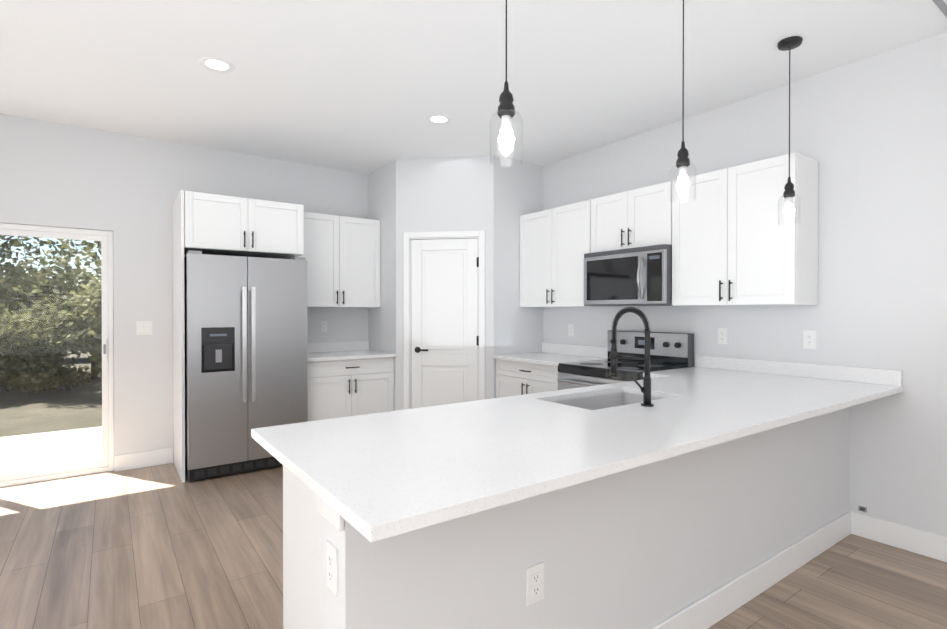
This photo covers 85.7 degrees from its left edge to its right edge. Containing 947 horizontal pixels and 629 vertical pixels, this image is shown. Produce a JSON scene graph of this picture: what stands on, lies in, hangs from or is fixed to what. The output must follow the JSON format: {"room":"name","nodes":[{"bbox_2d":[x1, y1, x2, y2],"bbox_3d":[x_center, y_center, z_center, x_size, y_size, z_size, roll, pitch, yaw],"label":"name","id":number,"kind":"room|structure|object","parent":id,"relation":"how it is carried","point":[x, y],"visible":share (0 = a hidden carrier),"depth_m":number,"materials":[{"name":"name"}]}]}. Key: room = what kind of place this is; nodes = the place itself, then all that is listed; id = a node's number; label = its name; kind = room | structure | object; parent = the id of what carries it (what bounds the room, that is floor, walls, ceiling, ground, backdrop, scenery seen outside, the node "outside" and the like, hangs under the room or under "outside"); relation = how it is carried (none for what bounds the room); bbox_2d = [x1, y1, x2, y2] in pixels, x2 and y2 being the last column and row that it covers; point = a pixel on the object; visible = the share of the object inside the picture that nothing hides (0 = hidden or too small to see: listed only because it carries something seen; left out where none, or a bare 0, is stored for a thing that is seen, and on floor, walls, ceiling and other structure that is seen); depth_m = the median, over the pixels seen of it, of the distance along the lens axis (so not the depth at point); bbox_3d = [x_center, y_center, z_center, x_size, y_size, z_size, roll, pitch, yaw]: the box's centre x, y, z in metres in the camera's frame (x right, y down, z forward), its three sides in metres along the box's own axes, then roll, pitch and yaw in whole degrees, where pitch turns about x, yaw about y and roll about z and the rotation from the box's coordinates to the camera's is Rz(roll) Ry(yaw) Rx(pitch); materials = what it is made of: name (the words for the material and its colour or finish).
{"room":"kitchen","nodes":[
{"label":"kitchen","id":0,"kind":"room"},
{"bbox_2d":[0,113,367,471],"bbox_3d":[-2.673,-0.104,4.548,6.600,2.815,0.150,0,0,-36],"label":"wall","id":1,"kind":"structure","parent":0,"point":[126,189],"depth_m":4.34,"materials":[{"name":"white paint"}]},
{"bbox_2d":[0,223,113,487],"bbox_3d":[-3.787,0.309,3.748,1.871,1.998,0.120,0,0,-36],"label":"sliding door","id":2,"kind":"structure","parent":1,"relation":"in","point":[105,463],"depth_m":4.17,"materials":[{"name":"white plastic"}]},
{"bbox_2d":[136,321,151,334],"bbox_3d":[-2.806,0.114,4.356,0.116,0.115,0.009,0,0,-36],"label":"light switch","id":3,"kind":"object","parent":1,"relation":"attached to","point":[143,327],"visible":1,"depth_m":4.35,"materials":[{"name":"white plastic"}]},
{"bbox_2d":[115,448,172,471],"bbox_3d":[-2.807,1.237,4.361,0.420,0.135,0.013,0,0,-36],"label":"baseboard","id":4,"kind":"structure","parent":1,"relation":"attached to","point":[129,461],"depth_m":4.35,"materials":[{"name":"white wood"}]},
{"bbox_2d":[320,321,326,331],"bbox_3d":[-1.542,0.121,5.261,0.070,0.115,0.007,0,0,-36],"label":"electrical outlet","id":5,"kind":"object","parent":1,"relation":"attached to","point":[323,326],"visible":1,"depth_m":5.26,"materials":[{"name":"white plastic"}]},
{"bbox_2d":[298,212,380,307],"bbox_3d":[-1.401,-0.523,5.139,0.885,0.901,0.357,0,0,-36],"label":"upper cabinet","id":6,"kind":"object","parent":1,"relation":"attached to","point":[341,254],"visible":0.85,"depth_m":5.04,"materials":[{"name":"white wood"}]},
{"bbox_2d":[368,155,542,410],"bbox_3d":[-0.215,-0.110,5.387,1.324,2.815,1.344,0,0,-36],"label":"wall","id":7,"kind":"structure","parent":0,"point":[497,199],"depth_m":4.97,"materials":[{"name":"white paint"}]},
{"bbox_2d":[404,230,484,409],"bbox_3d":[-0.277,0.250,4.980,0.802,2.101,0.123,0,0,9],"label":"door frame","id":8,"kind":"structure","parent":7,"relation":"attached to","point":[410,236],"depth_m":4.91,"materials":[{"name":"white wood"}]},
{"bbox_2d":[411,238,478,408],"bbox_3d":[-0.279,0.279,4.934,0.671,2.018,0.089,0,0,9],"label":"pantry door","id":9,"kind":"structure","parent":7,"relation":"in","point":[444,323],"depth_m":4.95,"materials":[{"name":"white wood"}]},
{"bbox_2d":[0,463,946,628],"bbox_3d":[0.047,1.379,0.756,6.600,0.100,9.500,0,0,-36],"label":"floor","id":10,"kind":"structure","parent":0,"point":[158,547],"depth_m":2.66,"materials":[{"name":"brown wood"}]},
{"bbox_2d":[173,190,303,482],"bbox_3d":[-2.055,0.167,4.482,0.946,2.273,0.675,0,0,-36],"label":"surround","id":11,"kind":"object","parent":10,"relation":"on","point":[210,224],"visible":1,"depth_m":4.19,"materials":[{"name":"white wood"}]},
{"bbox_2d":[184,250,307,480],"bbox_3d":[-2.007,0.394,4.442,0.912,1.780,0.783,0,0,-36],"label":"fridge","id":12,"kind":"object","parent":10,"relation":"on","point":[245,345],"visible":0.83,"depth_m":4.11,"materials":[{"name":"grey metal"}]},
{"bbox_2d":[283,465,321,628],"bbox_3d":[-0.286,0.881,1.810,0.610,0.882,0.578,0,0,-36],"label":"base cabinet","id":13,"kind":"object","parent":10,"relation":"on","point":[302,562],"depth_m":1.63,"materials":[{"name":"white wood"}]},
{"bbox_2d":[251,355,902,541],"bbox_3d":[0.744,0.480,2.431,3.206,0.328,1.238,0,0,-36],"label":"countertop","id":14,"kind":"structure","parent":13,"relation":"on","point":[373,477],"depth_m":1.74,"materials":[{"name":"white stone"}]},
{"bbox_2d":[609,307,653,406],"bbox_3d":[0.696,0.184,2.324,0.115,0.440,0.232,0,0,-36],"label":"faucet","id":15,"kind":"object","parent":14,"relation":"on","point":[614,356],"visible":1,"depth_m":2.27,"materials":[{"name":"black metal"}]},
{"bbox_2d":[307,357,393,421],"bbox_3d":[-1.314,0.859,5.028,0.885,0.882,0.657,0,0,-36],"label":"base cabinet","id":16,"kind":"object","parent":10,"relation":"on","point":[343,388],"visible":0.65,"depth_m":4.78,"materials":[{"name":"white wood"}]},
{"bbox_2d":[307,341,394,361],"bbox_3d":[-1.316,0.352,5.026,0.885,0.130,0.653,0,0,-36],"label":"countertop","id":17,"kind":"structure","parent":16,"relation":"on","point":[331,351],"depth_m":5.18,"materials":[{"name":"white stone"}]},
{"bbox_2d":[496,359,557,397],"bbox_3d":[0.710,0.861,4.670,0.657,0.882,0.905,0,0,-36],"label":"base cabinet","id":18,"kind":"object","parent":10,"relation":"on","point":[514,378],"visible":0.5,"depth_m":4.53,"materials":[{"name":"white wood"}]},
{"bbox_2d":[493,342,607,365],"bbox_3d":[0.712,0.354,4.668,0.653,0.130,0.905,0,0,-36],"label":"countertop","id":19,"kind":"structure","parent":18,"relation":"on","point":[553,354],"depth_m":4.73,"materials":[{"name":"white stone"}]},
{"bbox_2d":[322,407,849,628],"bbox_3d":[0.928,0.878,2.219,3.160,0.881,0.165,0,0,-36],"label":"wall","id":20,"kind":"structure","parent":10,"relation":"on","point":[649,545],"depth_m":1.80,"materials":[{"name":"white paint"}]},
{"bbox_2d":[326,540,337,596],"bbox_3d":[-0.360,0.642,1.295,0.007,0.115,0.070,0,0,-36],"label":"outlet","id":21,"kind":"object","parent":20,"relation":"attached to","point":[331,567],"visible":1,"depth_m":1.29,"materials":[{"name":"white plastic"}]},
{"bbox_2d":[526,562,543,605],"bbox_3d":[0.193,0.836,1.585,0.070,0.115,0.007,0,0,-36],"label":"outlet","id":22,"kind":"object","parent":20,"relation":"attached to","point":[534,583],"visible":1,"depth_m":1.58,"materials":[{"name":"white plastic"}]},
{"bbox_2d":[323,501,854,628],"bbox_3d":[0.955,0.879,2.143,3.146,0.881,0.038,0,0,-36],"label":"baseboard","id":23,"kind":"structure","parent":20,"relation":"attached to","point":[716,605],"depth_m":2.36,"materials":[{"name":"white wood"}]},
{"bbox_2d":[557,330,693,389],"bbox_3d":[1.142,0.715,3.951,0.747,1.145,0.758,0,0,-36],"label":"range","id":24,"kind":"object","parent":10,"relation":"on","point":[669,351],"visible":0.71,"depth_m":3.93,"materials":[{"name":"grey metal"}]},
{"bbox_2d":[0,0,946,173],"bbox_3d":[0.047,-1.536,0.736,6.600,0.100,9.500,0,0,-36],"label":"ceiling","id":25,"kind":"structure","parent":0,"point":[364,86],"depth_m":3.08,"materials":[{"name":"white paint"}]},
{"bbox_2d":[199,57,234,72],"bbox_3d":[-1.541,-1.500,3.071,0.194,0.004,0.194,0,0,-36],"label":"recessed light","id":26,"kind":"object","parent":25,"relation":"in","point":[217,64],"visible":1,"depth_m":3.06,"materials":[{"name":"white"}]},
{"bbox_2d":[426,115,450,123],"bbox_3d":[-0.268,-1.505,3.945,0.194,0.004,0.194,0,0,-36],"label":"recessed light","id":27,"kind":"object","parent":25,"relation":"in","point":[439,119],"visible":1,"depth_m":3.94,"materials":[{"name":"white"}]},
{"bbox_2d":[490,0,522,162],"bbox_3d":[0.106,-0.991,1.643,0.120,1.002,0.120,0,0,-36],"label":"pendant light","id":28,"kind":"object","parent":25,"relation":"hanging from","point":[506,112],"visible":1,"depth_m":1.63,"materials":[{"name":"black"}]},
{"bbox_2d":[670,0,695,202],"bbox_3d":[0.911,-0.994,2.219,0.120,1.002,0.120,0,0,-36],"label":"pendant light","id":29,"kind":"object","parent":25,"relation":"hanging from","point":[682,164],"visible":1,"depth_m":2.21,"materials":[{"name":"black"}]},
{"bbox_2d":[777,36,802,225],"bbox_3d":[1.739,-0.999,2.811,0.120,1.002,0.120,0,0,-36],"label":"pendant light","id":30,"kind":"object","parent":25,"relation":"hanging from","point":[790,43],"visible":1,"depth_m":2.80,"materials":[{"name":"black"}]},
{"bbox_2d":[932,0,946,17],"bbox_3d":[2.314,-1.489,2.346,0.500,0.016,0.280,0,0,-36],"label":"ceiling vent","id":31,"kind":"object","parent":25,"relation":"in","point":[941,5],"visible":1,"depth_m":2.46,"materials":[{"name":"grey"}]},
{"bbox_2d":[543,32,946,536],"bbox_3d":[2.714,-0.091,2.561,0.150,2.815,9.350,0,0,-36],"label":"wall","id":32,"kind":"structure","parent":0,"point":[869,134],"depth_m":3.02,"materials":[{"name":"white paint"}]},
{"bbox_2d":[520,200,614,306],"bbox_3d":[0.831,-0.521,4.748,0.357,0.901,0.905,0,0,-36],"label":"upper cabinet","id":33,"kind":"object","parent":32,"relation":"attached to","point":[555,245],"visible":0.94,"depth_m":4.63,"materials":[{"name":"white wood"}]},
{"bbox_2d":[568,324,573,335],"bbox_3d":[0.938,0.151,4.909,0.007,0.115,0.070,0,0,-36],"label":"electrical outlet","id":34,"kind":"object","parent":32,"relation":"attached to","point":[570,329],"visible":1,"depth_m":4.91,"materials":[{"name":"white plastic"}]},
{"bbox_2d":[591,181,671,252],"bbox_3d":[1.317,-0.736,4.067,0.357,0.461,0.760,0,0,-36],"label":"upper cabinet","id":35,"kind":"object","parent":32,"relation":"attached to","point":[639,217],"visible":0.81,"depth_m":3.94,"materials":[{"name":"white wood"}]},
{"bbox_2d":[584,244,672,305],"bbox_3d":[1.274,-0.287,4.039,0.464,0.434,0.756,0,0,-36],"label":"microwave","id":36,"kind":"object","parent":35,"relation":"attached to","point":[639,276],"visible":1,"depth_m":3.87,"materials":[{"name":"grey metal"}]},
{"bbox_2d":[718,328,727,343],"bbox_3d":[1.803,0.157,3.699,0.007,0.115,0.070,0,0,-36],"label":"electrical outlet","id":37,"kind":"object","parent":32,"relation":"attached to","point":[722,335],"visible":1,"depth_m":3.69,"materials":[{"name":"white plastic"}]},
{"bbox_2d":[672,153,818,305],"bbox_3d":[1.777,-0.512,3.426,0.357,0.901,0.815,0,0,-36],"label":"upper cabinet","id":38,"kind":"object","parent":32,"relation":"attached to","point":[734,243],"visible":0.9,"depth_m":3.24,"materials":[{"name":"white wood"}]},
{"bbox_2d":[803,330,815,348],"bbox_3d":[2.132,0.160,3.240,0.007,0.115,0.070,0,0,-36],"label":"electrical outlet","id":39,"kind":"object","parent":32,"relation":"attached to","point":[809,339],"visible":1,"depth_m":3.24,"materials":[{"name":"white plastic"}]},
{"bbox_2d":[858,505,866,512],"bbox_3d":[2.297,1.148,3.016,0.007,0.030,0.040,0,0,-36],"label":"electrical outlet","id":40,"kind":"object","parent":32,"relation":"attached to","point":[862,508],"visible":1,"depth_m":3.01,"materials":[{"name":"grey plastic"}]},
{"bbox_2d":[855,512,946,561],"bbox_3d":[3.765,1.260,0.955,0.018,0.135,5.196,0,0,-36],"label":"baseboard","id":41,"kind":"structure","parent":32,"relation":"attached to","point":[932,545],"depth_m":2.86,"materials":[{"name":"white wood"}]},
{"label":"outside","id":42,"kind":"structure","parent":0,"visible":0},
{"bbox_2d":[0,350,101,436],"bbox_3d":[-23.666,1.377,26.428,65.000,0.155,59.848,0,0,-36],"label":"ground","id":43,"kind":"structure","parent":42,"point":[26,424],"depth_m":7.75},
{"bbox_2d":[0,283,10,307],"bbox_3d":[-9.491,-0.063,8.736,2.326,2.915,2.431,0,0,-36],"label":"tree","id":44,"kind":"object","parent":43,"relation":"on","point":[2,292],"depth_m":9.51,"materials":[{"name":"green plant"}]},
{"bbox_2d":[0,321,18,354],"bbox_3d":[-8.111,0.731,7.787,1.736,1.315,1.224,0,0,-36],"label":"tree","id":45,"kind":"object","parent":43,"relation":"on","point":[12,335],"depth_m":8.34,"materials":[{"name":"green plant"}]},
{"bbox_2d":[0,302,78,393],"bbox_3d":[-7.855,0.578,8.832,2.007,1.631,1.497,0,0,-36],"label":"tree","id":46,"kind":"object","parent":43,"relation":"on","point":[9,317],"depth_m":8.65,"materials":[{"name":"green plant"}]},
{"bbox_2d":[0,249,81,379],"bbox_3d":[-9.325,-0.038,10.309,2.788,2.844,2.104,0,0,-36],"label":"tree","id":47,"kind":"object","parent":43,"relation":"on","point":[9,281],"depth_m":10.19,"materials":[{"name":"green plant"}]},
{"bbox_2d":[0,315,93,393],"bbox_3d":[-7.594,0.694,9.056,1.412,1.415,1.282,0,0,-36],"label":"tree","id":48,"kind":"object","parent":43,"relation":"on","point":[66,379],"depth_m":8.85,"materials":[{"name":"green plant"}]},
{"bbox_2d":[0,235,93,285],"bbox_3d":[-11.045,-1.595,11.187,4.436,5.946,4.020,0,0,-36],"label":"tree","id":49,"kind":"object","parent":43,"relation":"on","point":[18,241],"depth_m":11.33,"materials":[{"name":"green plant"}]},
{"bbox_2d":[0,239,101,379],"bbox_3d":[-8.010,-0.127,11.009,3.391,3.014,2.938,0,0,-36],"label":"tree","id":50,"kind":"object","parent":43,"relation":"on","point":[70,276],"depth_m":10.00,"materials":[{"name":"green plant"}]},
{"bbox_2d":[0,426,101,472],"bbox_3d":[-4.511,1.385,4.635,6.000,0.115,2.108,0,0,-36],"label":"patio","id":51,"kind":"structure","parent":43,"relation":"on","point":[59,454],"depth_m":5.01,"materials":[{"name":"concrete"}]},
{"bbox_2d":[34,238,100,285],"bbox_3d":[-9.396,-1.796,14.748,5.048,6.300,4.080,0,0,-36],"label":"tree","id":52,"kind":"object","parent":43,"relation":"on","point":[98,244],"depth_m":13.64,"materials":[{"name":"green plant"}]},
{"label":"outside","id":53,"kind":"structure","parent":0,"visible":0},
{"bbox_2d":[17,290,113,356],"bbox_3d":[-6.784,0.145,8.783,1.731,1.179,1.741,0,0,-36],"label":"tree","id":54,"kind":"object","parent":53,"point":[71,335],"depth_m":8.48,"materials":[{"name":"green plant"}]},
{"bbox_2d":[73,273,113,381],"bbox_3d":[-6.472,0.220,9.294,1.312,2.007,1.812,0,0,-36],"label":"tree","id":55,"kind":"object","parent":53,"point":[98,349],"depth_m":8.77,"materials":[{"name":"green plant"}]}
]}

